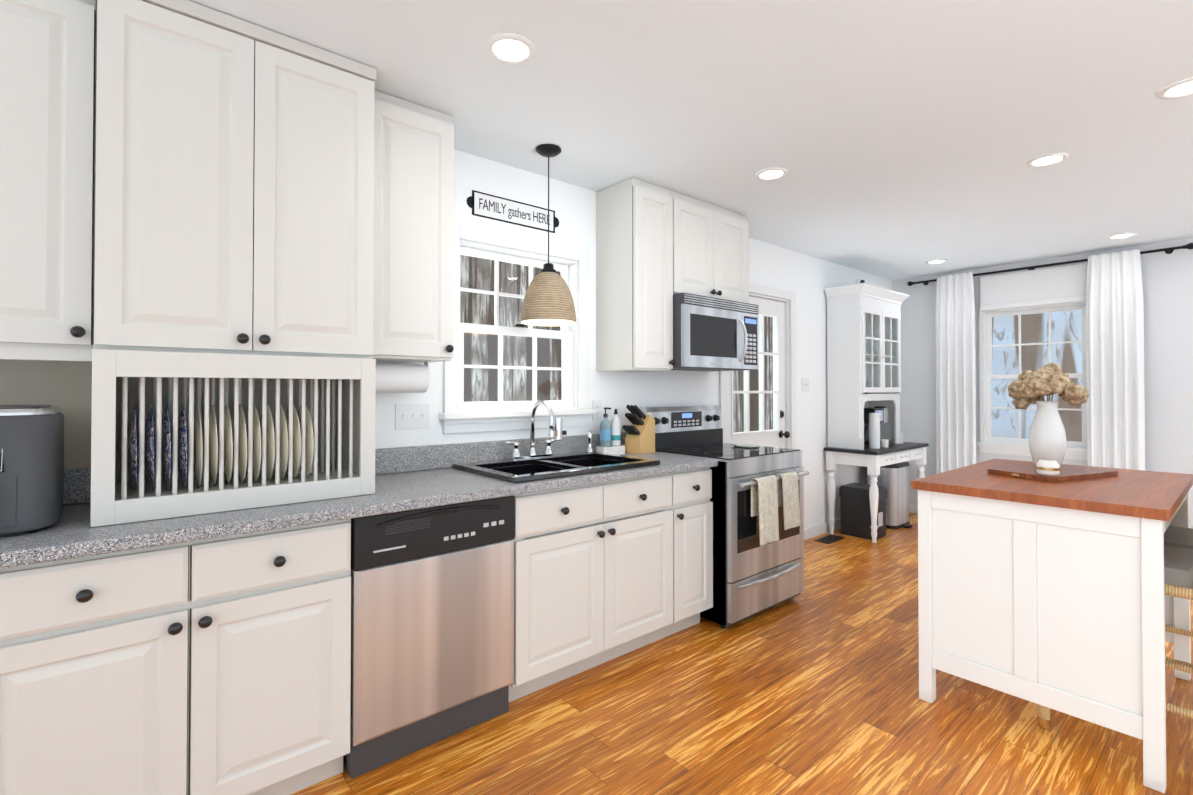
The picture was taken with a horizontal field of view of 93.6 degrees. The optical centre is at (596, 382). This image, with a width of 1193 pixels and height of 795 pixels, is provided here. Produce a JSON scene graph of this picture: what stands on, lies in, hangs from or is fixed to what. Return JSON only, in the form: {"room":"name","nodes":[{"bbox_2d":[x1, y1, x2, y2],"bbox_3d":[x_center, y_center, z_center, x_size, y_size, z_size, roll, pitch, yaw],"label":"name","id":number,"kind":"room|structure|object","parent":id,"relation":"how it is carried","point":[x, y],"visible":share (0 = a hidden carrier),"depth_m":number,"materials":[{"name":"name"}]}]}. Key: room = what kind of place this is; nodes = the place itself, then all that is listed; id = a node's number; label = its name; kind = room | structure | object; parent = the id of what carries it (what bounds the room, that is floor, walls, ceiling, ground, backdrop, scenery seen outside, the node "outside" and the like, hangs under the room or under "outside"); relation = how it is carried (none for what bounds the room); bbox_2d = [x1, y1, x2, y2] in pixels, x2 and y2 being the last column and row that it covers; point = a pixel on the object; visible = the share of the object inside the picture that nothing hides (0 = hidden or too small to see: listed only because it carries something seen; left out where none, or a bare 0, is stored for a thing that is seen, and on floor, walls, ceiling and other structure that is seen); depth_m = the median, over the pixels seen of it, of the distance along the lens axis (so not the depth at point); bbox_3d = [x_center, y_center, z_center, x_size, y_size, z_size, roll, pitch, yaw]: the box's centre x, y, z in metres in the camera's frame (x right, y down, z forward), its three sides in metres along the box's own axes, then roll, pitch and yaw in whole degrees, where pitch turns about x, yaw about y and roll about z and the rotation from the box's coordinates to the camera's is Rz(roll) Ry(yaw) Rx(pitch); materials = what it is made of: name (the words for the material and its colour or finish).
{"room":"kitchen","nodes":[
{"label":"kitchen","id":0,"kind":"room"},
{"bbox_2d":[64,149,892,528],"bbox_3d":[-0.040,0.098,3.378,8.646,2.465,0.150,1,-1,-40],"label":"wall","id":1,"kind":"structure","parent":0,"point":[806,279],"depth_m":3.52,"materials":[{"name":"white paint"}]},
{"bbox_2d":[0,359,91,468],"bbox_3d":[-1.987,0.091,1.622,0.804,0.378,0.003,1,-1,-40],"label":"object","id":2,"kind":"structure","parent":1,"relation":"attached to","point":[65,387],"depth_m":1.83,"materials":[{"name":"beige paint"}]},
{"bbox_2d":[0,0,95,361],"bbox_3d":[-1.761,-0.607,1.585,0.512,1.086,0.364,1,-1,-40],"label":"upper cabinet","id":3,"kind":"object","parent":1,"relation":"attached to","point":[47,99],"visible":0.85,"depth_m":1.58,"materials":[{"name":"white wood"}]},
{"bbox_2d":[93,0,375,358],"bbox_3d":[-1.233,-0.618,1.954,0.762,1.056,0.484,1,-1,-40],"label":"upper cabinet","id":4,"kind":"object","parent":1,"relation":"attached to","point":[234,187],"visible":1,"depth_m":1.75,"materials":[{"name":"white wood"}]},
{"bbox_2d":[395,404,429,429],"bbox_3d":[-0.846,0.154,2.583,0.162,0.115,0.015,1,-1,-40],"label":"switch plate","id":5,"kind":"object","parent":1,"relation":"attached to","point":[412,416],"visible":1,"depth_m":2.58,"materials":[{"name":"white plastic"}]},
{"bbox_2d":[372,90,453,362],"bbox_3d":[-0.838,-0.619,2.369,0.368,1.046,0.364,1,-1,-40],"label":"upper cabinet","id":6,"kind":"object","parent":1,"relation":"attached to","point":[413,231],"visible":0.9,"depth_m":2.26,"materials":[{"name":"white wood"}]},
{"bbox_2d":[376,362,429,392],"bbox_3d":[-0.869,-0.027,2.379,0.316,0.136,0.124,1,-1,-40],"label":"paper towel","id":7,"kind":"object","parent":6,"relation":"attached to","point":[402,378],"visible":0.58,"depth_m":2.36,"materials":[{"name":"white paper"}]},
{"bbox_2d":[466,190,558,232],"bbox_3d":[-0.426,-0.899,2.958,0.570,0.124,0.005,1,-1,-40],"label":"family sign","id":8,"kind":"object","parent":1,"relation":"attached to","point":[488,206],"visible":1,"depth_m":2.94,"materials":[{"name":"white wood"}]},
{"bbox_2d":[439,222,596,433],"bbox_3d":[-0.420,-0.266,3.013,0.940,1.025,0.200,1,-1,-40],"label":"kitchen window","id":9,"kind":"structure","parent":1,"relation":"in","point":[478,417],"depth_m":2.98,"materials":[{"name":"white wood"}]},
{"bbox_2d":[592,400,601,419],"bbox_3d":[0.005,0.160,3.310,0.070,0.115,0.008,1,-1,-40],"label":"outlet","id":10,"kind":"object","parent":1,"relation":"attached to","point":[597,404],"visible":0.98,"depth_m":3.31,"materials":[{"name":"white plastic"}]},
{"bbox_2d":[596,177,674,371],"bbox_3d":[0.234,-0.601,3.279,0.311,1.061,0.364,1,-1,-40],"label":"upper cabinet","id":11,"kind":"object","parent":1,"relation":"attached to","point":[634,274],"visible":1,"depth_m":3.17,"materials":[{"name":"white wood"}]},
{"bbox_2d":[670,191,748,302],"bbox_3d":[0.641,-0.822,3.627,0.750,0.611,0.364,1,-1,-40],"label":"upper cabinet","id":12,"kind":"object","parent":1,"relation":"attached to","point":[710,250],"visible":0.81,"depth_m":3.49,"materials":[{"name":"white wood"}]},
{"bbox_2d":[671,293,758,370],"bbox_3d":[0.672,-0.301,3.585,0.747,0.428,0.460,1,-1,-40],"label":"microwave","id":13,"kind":"object","parent":12,"relation":"attached to","point":[713,334],"visible":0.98,"depth_m":3.40,"materials":[{"name":"grey metal"}]},
{"bbox_2d":[719,283,795,448],"bbox_3d":[1.248,0.287,4.434,1.020,2.110,0.185,1,-1,-40],"label":"exterior door","id":14,"kind":"structure","parent":1,"relation":"in","point":[782,312],"depth_m":4.59,"materials":[{"name":"white wood"}]},
{"bbox_2d":[802,378,808,391],"bbox_3d":[1.810,0.017,4.841,0.116,0.115,0.015,1,-1,-40],"label":"light switch","id":15,"kind":"object","parent":1,"relation":"attached to","point":[805,384],"visible":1,"depth_m":4.84,"materials":[{"name":"white plastic"}]},
{"bbox_2d":[804,518,840,539],"bbox_3d":[2.423,1.307,5.346,1.956,0.090,0.017,1,-1,-40],"label":"baseboard","id":16,"kind":"structure","parent":1,"relation":"attached to","point":[816,530],"depth_m":4.96,"materials":[{"name":"white"}]},
{"bbox_2d":[189,0,1192,279],"bbox_3d":[1.368,-1.183,1.734,8.646,0.060,4.500,1,-1,-40],"label":"ceiling","id":17,"kind":"structure","parent":0,"point":[901,138],"depth_m":2.31,"materials":[{"name":"white paint"}]},
{"bbox_2d":[486,33,535,63],"bbox_3d":[-0.294,-1.146,1.927,0.170,0.008,0.170,1,-1,-40],"label":"recessed light","id":18,"kind":"object","parent":17,"relation":"in","point":[509,48],"visible":1,"depth_m":1.92,"materials":[{"name":"white"}]},
{"bbox_2d":[520,144,575,325],"bbox_3d":[-0.234,-0.717,2.730,0.270,0.849,0.270,1,-1,-40],"label":"pendant lamp","id":19,"kind":"object","parent":17,"relation":"hanging from","point":[548,300],"visible":1,"depth_m":2.64,"materials":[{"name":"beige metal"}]},
{"bbox_2d":[755,168,787,180],"bbox_3d":[0.951,-1.134,3.045,0.170,0.008,0.170,1,-1,-40],"label":"recessed light","id":20,"kind":"object","parent":17,"relation":"in","point":[767,174],"visible":1,"depth_m":3.04,"materials":[{"name":"white"}]},
{"bbox_2d":[926,259,946,263],"bbox_3d":[3.111,-1.111,5.130,0.170,0.008,0.170,1,-1,-40],"label":"recessed light","id":21,"kind":"object","parent":17,"relation":"in","point":[936,261],"visible":0.98,"depth_m":5.12,"materials":[{"name":"white plastic"}]},
{"bbox_2d":[1026,153,1068,166],"bbox_3d":[2.299,-1.136,2.857,0.170,0.008,0.170,1,-1,-40],"label":"recessed light","id":22,"kind":"object","parent":17,"relation":"in","point":[1047,159],"visible":1,"depth_m":2.85,"materials":[{"name":"white"}]},
{"bbox_2d":[1107,232,1136,238],"bbox_3d":[4.001,-1.120,4.268,0.170,0.008,0.170,1,-1,-40],"label":"recessed light","id":23,"kind":"object","parent":17,"relation":"in","point":[1122,235],"visible":1,"depth_m":4.26,"materials":[{"name":"white plastic"}]},
{"bbox_2d":[1157,77,1192,98],"bbox_3d":[2.289,-1.143,2.168,0.170,0.008,0.170,1,-1,-40],"label":"recessed light","id":24,"kind":"object","parent":17,"relation":"in","point":[1181,88],"visible":1,"depth_m":2.19,"materials":[{"name":"white plastic"}]},
{"bbox_2d":[290,512,1192,794],"bbox_3d":[1.368,1.342,1.706,8.646,0.060,4.500,1,-1,-40],"label":"floor","id":25,"kind":"structure","parent":0,"point":[812,688],"depth_m":2.14,"materials":[{"name":"brown wood"}]},
{"bbox_2d":[0,568,3,794],"bbox_3d":[-1.850,0.870,1.331,0.649,0.874,0.610,1,-1,-40],"label":"base cabinet","id":26,"kind":"object","parent":25,"relation":"on","point":[1,570],"depth_m":1.32,"materials":[{"name":"white wood"}]},
{"bbox_2d":[0,432,717,568],"bbox_3d":[-0.819,0.364,2.191,3.326,0.153,0.644,1,-1,-40],"label":"countertop","id":27,"kind":"structure","parent":26,"relation":"on","point":[415,477],"depth_m":1.86,"materials":[{"name":"grey stone"}]},
{"bbox_2d":[0,405,63,536],"bbox_3d":[-1.699,0.228,1.467,0.425,0.330,0.430,1,-1,-40],"label":"air fryer","id":28,"kind":"object","parent":27,"relation":"on","point":[31,463],"visible":1,"depth_m":1.46,"materials":[{"name":"grey plastic"}]},
{"bbox_2d":[90,349,375,526],"bbox_3d":[-1.239,0.155,1.952,0.762,0.486,0.467,1,-1,-40],"label":"plate rack","id":29,"kind":"object","parent":27,"relation":"on","point":[336,396],"visible":0.92,"depth_m":1.82,"materials":[{"name":"white wood"}]},
{"bbox_2d":[129,404,148,492],"bbox_3d":[-1.412,0.197,1.705,0.018,0.276,0.276,1,-1,-40],"label":"plate","id":30,"kind":"object","parent":29,"relation":"in","point":[132,426],"depth_m":1.64,"materials":[{"name":"blue ceramic"}]},
{"bbox_2d":[145,402,164,490],"bbox_3d":[-1.383,0.197,1.731,0.018,0.276,0.276,1,-1,-40],"label":"plate","id":31,"kind":"object","parent":29,"relation":"in","point":[149,431],"depth_m":1.68,"materials":[{"name":"blue ceramic"}]},
{"bbox_2d":[165,402,180,489],"bbox_3d":[-1.353,0.197,1.756,0.018,0.276,0.276,1,-1,-40],"label":"plate","id":32,"kind":"object","parent":29,"relation":"in","point":[167,419],"depth_m":1.69,"materials":[{"name":"blue ceramic"}]},
{"bbox_2d":[181,402,196,487],"bbox_3d":[-1.323,0.197,1.781,0.018,0.276,0.276,1,-1,-40],"label":"plate","id":33,"kind":"object","parent":29,"relation":"in","point":[183,418],"depth_m":1.72,"materials":[{"name":"blue ceramic"}]},
{"bbox_2d":[197,405,212,486],"bbox_3d":[-1.293,0.204,1.806,0.018,0.264,0.265,1,-1,-40],"label":"plate","id":34,"kind":"object","parent":29,"relation":"in","point":[199,426],"depth_m":1.76,"materials":[{"name":"beige ceramic"}]},
{"bbox_2d":[213,407,217,485],"bbox_3d":[-1.264,0.204,1.832,0.018,0.264,0.265,1,-1,-40],"label":"plate","id":35,"kind":"object","parent":29,"relation":"in","point":[215,435],"depth_m":1.75,"materials":[{"name":"beige ceramic"}]},
{"bbox_2d":[224,405,240,483],"bbox_3d":[-1.234,0.204,1.857,0.018,0.264,0.265,1,-1,-40],"label":"plate","id":36,"kind":"object","parent":29,"relation":"in","point":[228,447],"depth_m":1.80,"materials":[{"name":"beige ceramic"}]},
{"bbox_2d":[241,406,247,482],"bbox_3d":[-1.204,0.205,1.882,0.018,0.264,0.265,1,-1,-40],"label":"plate","id":37,"kind":"object","parent":29,"relation":"in","point":[244,428],"depth_m":1.81,"materials":[{"name":"beige ceramic"}]},
{"bbox_2d":[252,404,268,481],"bbox_3d":[-1.174,0.205,1.907,0.018,0.264,0.265,1,-1,-40],"label":"plate","id":38,"kind":"object","parent":29,"relation":"in","point":[257,425],"depth_m":1.85,"materials":[{"name":"beige ceramic"}]},
{"bbox_2d":[269,405,284,479],"bbox_3d":[-1.145,0.205,1.933,0.018,0.264,0.264,1,-1,-40],"label":"plate","id":39,"kind":"object","parent":29,"relation":"in","point":[272,421],"depth_m":1.88,"materials":[{"name":"beige ceramic"}]},
{"bbox_2d":[285,405,296,477],"bbox_3d":[-1.115,0.205,1.958,0.018,0.264,0.264,1,-1,-40],"label":"plate","id":40,"kind":"object","parent":29,"relation":"in","point":[294,409],"depth_m":1.92,"materials":[{"name":"beige ceramic"}]},
{"bbox_2d":[297,405,308,476],"bbox_3d":[-1.085,0.206,1.983,0.018,0.264,0.264,1,-1,-40],"label":"plate","id":41,"kind":"object","parent":29,"relation":"in","point":[299,416],"depth_m":1.94,"materials":[{"name":"beige ceramic"}]},
{"bbox_2d":[309,412,313,473],"bbox_3d":[-1.056,0.206,2.008,0.018,0.264,0.264,1,-1,-40],"label":"plate","id":42,"kind":"object","parent":29,"relation":"in","point":[311,439],"depth_m":1.93,"materials":[{"name":"beige ceramic"}]},
{"bbox_2d":[505,400,592,459],"bbox_3d":[-0.188,0.237,2.920,0.571,0.296,0.219,1,-1,-40],"label":"gooseneck faucet","id":43,"kind":"object","parent":27,"relation":"on","point":[555,431],"visible":1,"depth_m":2.85,"materials":[{"name":"silver metal"}]},
{"bbox_2d":[453,451,659,482],"bbox_3d":[-0.183,0.484,2.727,0.850,0.200,0.550,1,-1,-40],"label":"double-bowl sink","id":44,"kind":"object","parent":27,"relation":"in","point":[543,468],"visible":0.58,"depth_m":2.73,"materials":[{"name":"black metal"}]},
{"bbox_2d":[622,405,654,453],"bbox_3d":[0.245,0.271,3.318,0.110,0.286,0.195,-1,-1,43],"label":"knife block","id":45,"kind":"object","parent":27,"relation":"on","point":[640,436],"visible":1,"depth_m":3.29,"materials":[{"name":"brown wood"}]},
{"bbox_2d":[4,519,350,794],"bbox_3d":[-1.346,0.875,1.760,0.924,0.874,0.610,1,-1,-40],"label":"base cabinet","id":46,"kind":"object","parent":25,"relation":"on","point":[218,666],"depth_m":1.54,"materials":[{"name":"white wood"}]},
{"bbox_2d":[343,496,514,778],"bbox_3d":[-0.747,0.882,2.251,0.612,0.870,0.599,1,-1,-40],"label":"dishwasher","id":47,"kind":"object","parent":25,"relation":"on","point":[432,625],"visible":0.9,"depth_m":2.00,"materials":[{"name":"grey metal"}]},
{"bbox_2d":[639,405,808,627],"bbox_3d":[0.786,0.741,3.442,0.742,1.180,0.750,1,-1,-40],"label":"range","id":48,"kind":"object","parent":25,"relation":"on","point":[751,576],"visible":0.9,"depth_m":3.15,"materials":[{"name":"grey metal"}]},
{"bbox_2d":[732,444,759,447],"bbox_3d":[0.957,0.404,3.598,0.130,0.012,0.195,1,-1,-40],"label":"dish","id":49,"kind":"object","parent":48,"relation":"on","point":[746,445],"visible":1,"depth_m":3.59,"materials":[{"name":"white ceramic"}]},
{"bbox_2d":[751,474,781,545],"bbox_3d":[0.927,0.694,3.078,0.182,0.357,0.064,1,-1,-40],"label":"towel","id":50,"kind":"object","parent":48,"relation":"hanging from","point":[770,494],"depth_m":3.06,"materials":[{"name":"beige fabric"}]},
{"bbox_2d":[781,471,799,529],"bbox_3d":[1.105,0.673,3.230,0.177,0.311,0.064,1,-1,-40],"label":"towel","id":51,"kind":"object","parent":48,"relation":"hanging from","point":[790,486],"depth_m":3.21,"materials":[{"name":"beige fabric"}]},
{"bbox_2d":[814,534,844,543],"bbox_3d":[2.010,1.342,4.823,0.304,0.007,0.140,1,-1,-40],"label":"floor vent","id":52,"kind":"object","parent":25,"relation":"in","point":[829,539],"visible":1,"depth_m":4.80,"materials":[{"name":"brown metal"}]},
{"bbox_2d":[839,483,886,539],"bbox_3d":[2.375,1.133,4.991,0.290,0.430,0.320,1,-1,-40],"label":"paper shredder","id":53,"kind":"object","parent":25,"relation":"on","point":[855,510],"visible":0.75,"depth_m":4.91,"materials":[{"name":"black plastic"}]},
{"bbox_2d":[824,283,928,542],"bbox_3d":[2.619,0.250,5.207,1.130,2.199,0.471,1,-1,-40],"label":"tall cabinet","id":54,"kind":"object","parent":25,"relation":"on","point":[863,345],"visible":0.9,"depth_m":4.99,"materials":[{"name":"painted wood"},{"name":"glass"}]},
{"bbox_2d":[855,278,864,283],"bbox_3d":[2.438,-0.908,5.178,0.080,0.114,0.091,1,-1,-40],"label":"security camera","id":55,"kind":"object","parent":54,"relation":"on","point":[859,280],"visible":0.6,"depth_m":5.15,"materials":[{"name":"white plastic"}]},
{"bbox_2d":[869,413,879,448],"bbox_3d":[2.468,0.422,4.973,0.090,0.310,0.090,1,-1,-40],"label":"canister","id":56,"kind":"object","parent":54,"relation":"in","point":[874,430],"visible":1,"depth_m":4.94,"materials":[{"name":"white plastic"}]},
{"bbox_2d":[864,406,891,445],"bbox_3d":[2.609,0.402,5.306,0.405,0.358,0.215,1,-1,-40],"label":"coffee maker","id":57,"kind":"object","parent":54,"relation":"in","point":[883,411],"visible":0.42,"depth_m":5.20,"materials":[{"name":"black plastic"}]},
{"bbox_2d":[881,439,888,447],"bbox_3d":[2.594,0.543,5.040,0.066,0.070,0.066,1,-1,-40],"label":"mug","id":58,"kind":"object","parent":54,"relation":"in","point":[884,443],"visible":1,"depth_m":5.01,"materials":[{"name":"white ceramic"}]},
{"bbox_2d":[867,461,911,528],"bbox_3d":[2.818,1.052,5.358,0.370,0.599,0.345,1,-1,-40],"label":"steel trash can","id":59,"kind":"object","parent":25,"relation":"on","point":[893,479],"visible":0.5,"depth_m":5.22,"materials":[{"name":"silver metal"}]},
{"bbox_2d":[911,459,1192,793],"bbox_3d":[2.005,0.865,2.429,1.155,0.909,0.760,1,-1,-40],"label":"kitchen island","id":60,"kind":"object","parent":25,"relation":"on","point":[1051,595],"visible":0.98,"depth_m":2.05,"materials":[{"name":"white wood"}]},
{"bbox_2d":[988,464,1117,481],"bbox_3d":[2.034,0.399,2.508,0.495,0.022,0.280,0,-1,-22],"label":"serving board","id":61,"kind":"object","parent":60,"relation":"on","point":[1070,473],"visible":0.81,"depth_m":2.44,"materials":[{"name":"brown wood"}]},
{"bbox_2d":[1036,460,1059,475],"bbox_3d":[1.905,0.357,2.363,0.077,0.058,0.077,1,-1,-40],"label":"candle jar","id":62,"kind":"object","parent":61,"relation":"on","point":[1048,467],"visible":1,"depth_m":2.34,"materials":[{"name":"white wax"}]},
{"bbox_2d":[1029,401,1066,465],"bbox_3d":[2.083,0.236,2.587,0.138,0.305,0.138,1,-1,-40],"label":"ceramic vase","id":63,"kind":"object","parent":61,"relation":"on","point":[1047,437],"visible":0.81,"depth_m":2.55,"materials":[{"name":"white ceramic"}]},
{"bbox_2d":[1007,363,1088,409],"bbox_3d":[2.075,0.032,2.581,0.289,0.253,0.305,1,-1,-40],"label":"hydrangea bouquet","id":64,"kind":"object","parent":63,"relation":"in","point":[1027,388],"visible":0.94,"depth_m":2.52,"materials":[{"name":"beige plant"}]},
{"bbox_2d":[1038,545,1192,729],"bbox_3d":[2.037,0.803,2.095,0.458,1.024,0.538,1,-1,-40],"label":"counter stool","id":65,"kind":"object","parent":25,"relation":"on","point":[1178,571],"visible":0.15,"depth_m":1.91,"materials":[{"name":"beige wicker"}]},
{"bbox_2d":[1164,526,1192,666],"bbox_3d":[2.387,0.807,2.393,0.458,1.024,0.538,1,-1,-40],"label":"counter stool","id":66,"kind":"object","parent":25,"relation":"on","point":[1180,537],"depth_m":2.31,"materials":[{"name":"beige wicker"}]},
{"bbox_2d":[892,238,1192,528],"bbox_3d":[4.654,0.109,4.413,0.150,2.465,4.350,1,-1,-40],"label":"wall","id":67,"kind":"structure","parent":0,"point":[1167,282],"depth_m":4.52,"materials":[{"name":"white paint"}]},
{"bbox_2d":[909,504,917,513],"bbox_3d":[4.532,1.297,4.413,0.017,0.090,4.170,1,-1,-40],"label":"baseboard","id":68,"kind":"structure","parent":67,"relation":"attached to","point":[913,508],"depth_m":5.85,"materials":[{"name":"white wood"}]},
{"bbox_2d":[977,301,1086,459],"bbox_3d":[4.009,-0.025,5.132,0.185,1.380,0.860,1,-1,-40],"label":"dining room window","id":69,"kind":"structure","parent":67,"relation":"in","point":[1015,446],"depth_m":5.23,"materials":[{"name":"white wood"}]},
{"bbox_2d":[980,263,1087,310],"bbox_3d":[3.947,-0.863,5.089,0.023,0.325,0.790,1,-1,-40],"label":"shade valance","id":70,"kind":"object","parent":69,"relation":"attached to","point":[1059,284],"visible":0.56,"depth_m":5.06,"materials":[{"name":"white fabric"}]},
{"bbox_2d":[908,243,1192,285],"bbox_3d":[3.930,-1.041,5.077,0.110,0.051,2.048,1,-1,-40],"label":"curtain rod","id":71,"kind":"object","parent":67,"relation":"attached to","point":[1170,250],"visible":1,"depth_m":4.92,"materials":[{"name":"black metal"}]},
{"bbox_2d":[935,272,975,473],"bbox_3d":[3.493,0.140,5.453,0.070,2.397,0.340,1,-1,-40],"label":"curtain","id":72,"kind":"object","parent":71,"relation":"hanging from","point":[955,386],"visible":0.83,"depth_m":5.45,"materials":[{"name":"white fabric"}]},
{"bbox_2d":[1086,249,1144,470],"bbox_3d":[4.234,0.130,4.580,0.068,2.397,0.350,1,-1,-40],"label":"curtain","id":73,"kind":"object","parent":71,"relation":"hanging from","point":[1115,366],"visible":0.77,"depth_m":4.57,"materials":[{"name":"white fabric"}]},
{"label":"outside","id":74,"kind":"structure","parent":0,"visible":0},
{"bbox_2d":[460,255,772,432],"bbox_3d":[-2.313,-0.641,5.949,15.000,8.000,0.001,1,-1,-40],"label":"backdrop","id":75,"kind":"structure","parent":74,"point":[469,311],"depth_m":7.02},
{"bbox_2d":[991,310,1081,441],"bbox_3d":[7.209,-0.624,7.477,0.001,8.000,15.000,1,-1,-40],"label":"trees","id":76,"kind":"object","parent":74,"point":[1069,335],"depth_m":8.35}
]}

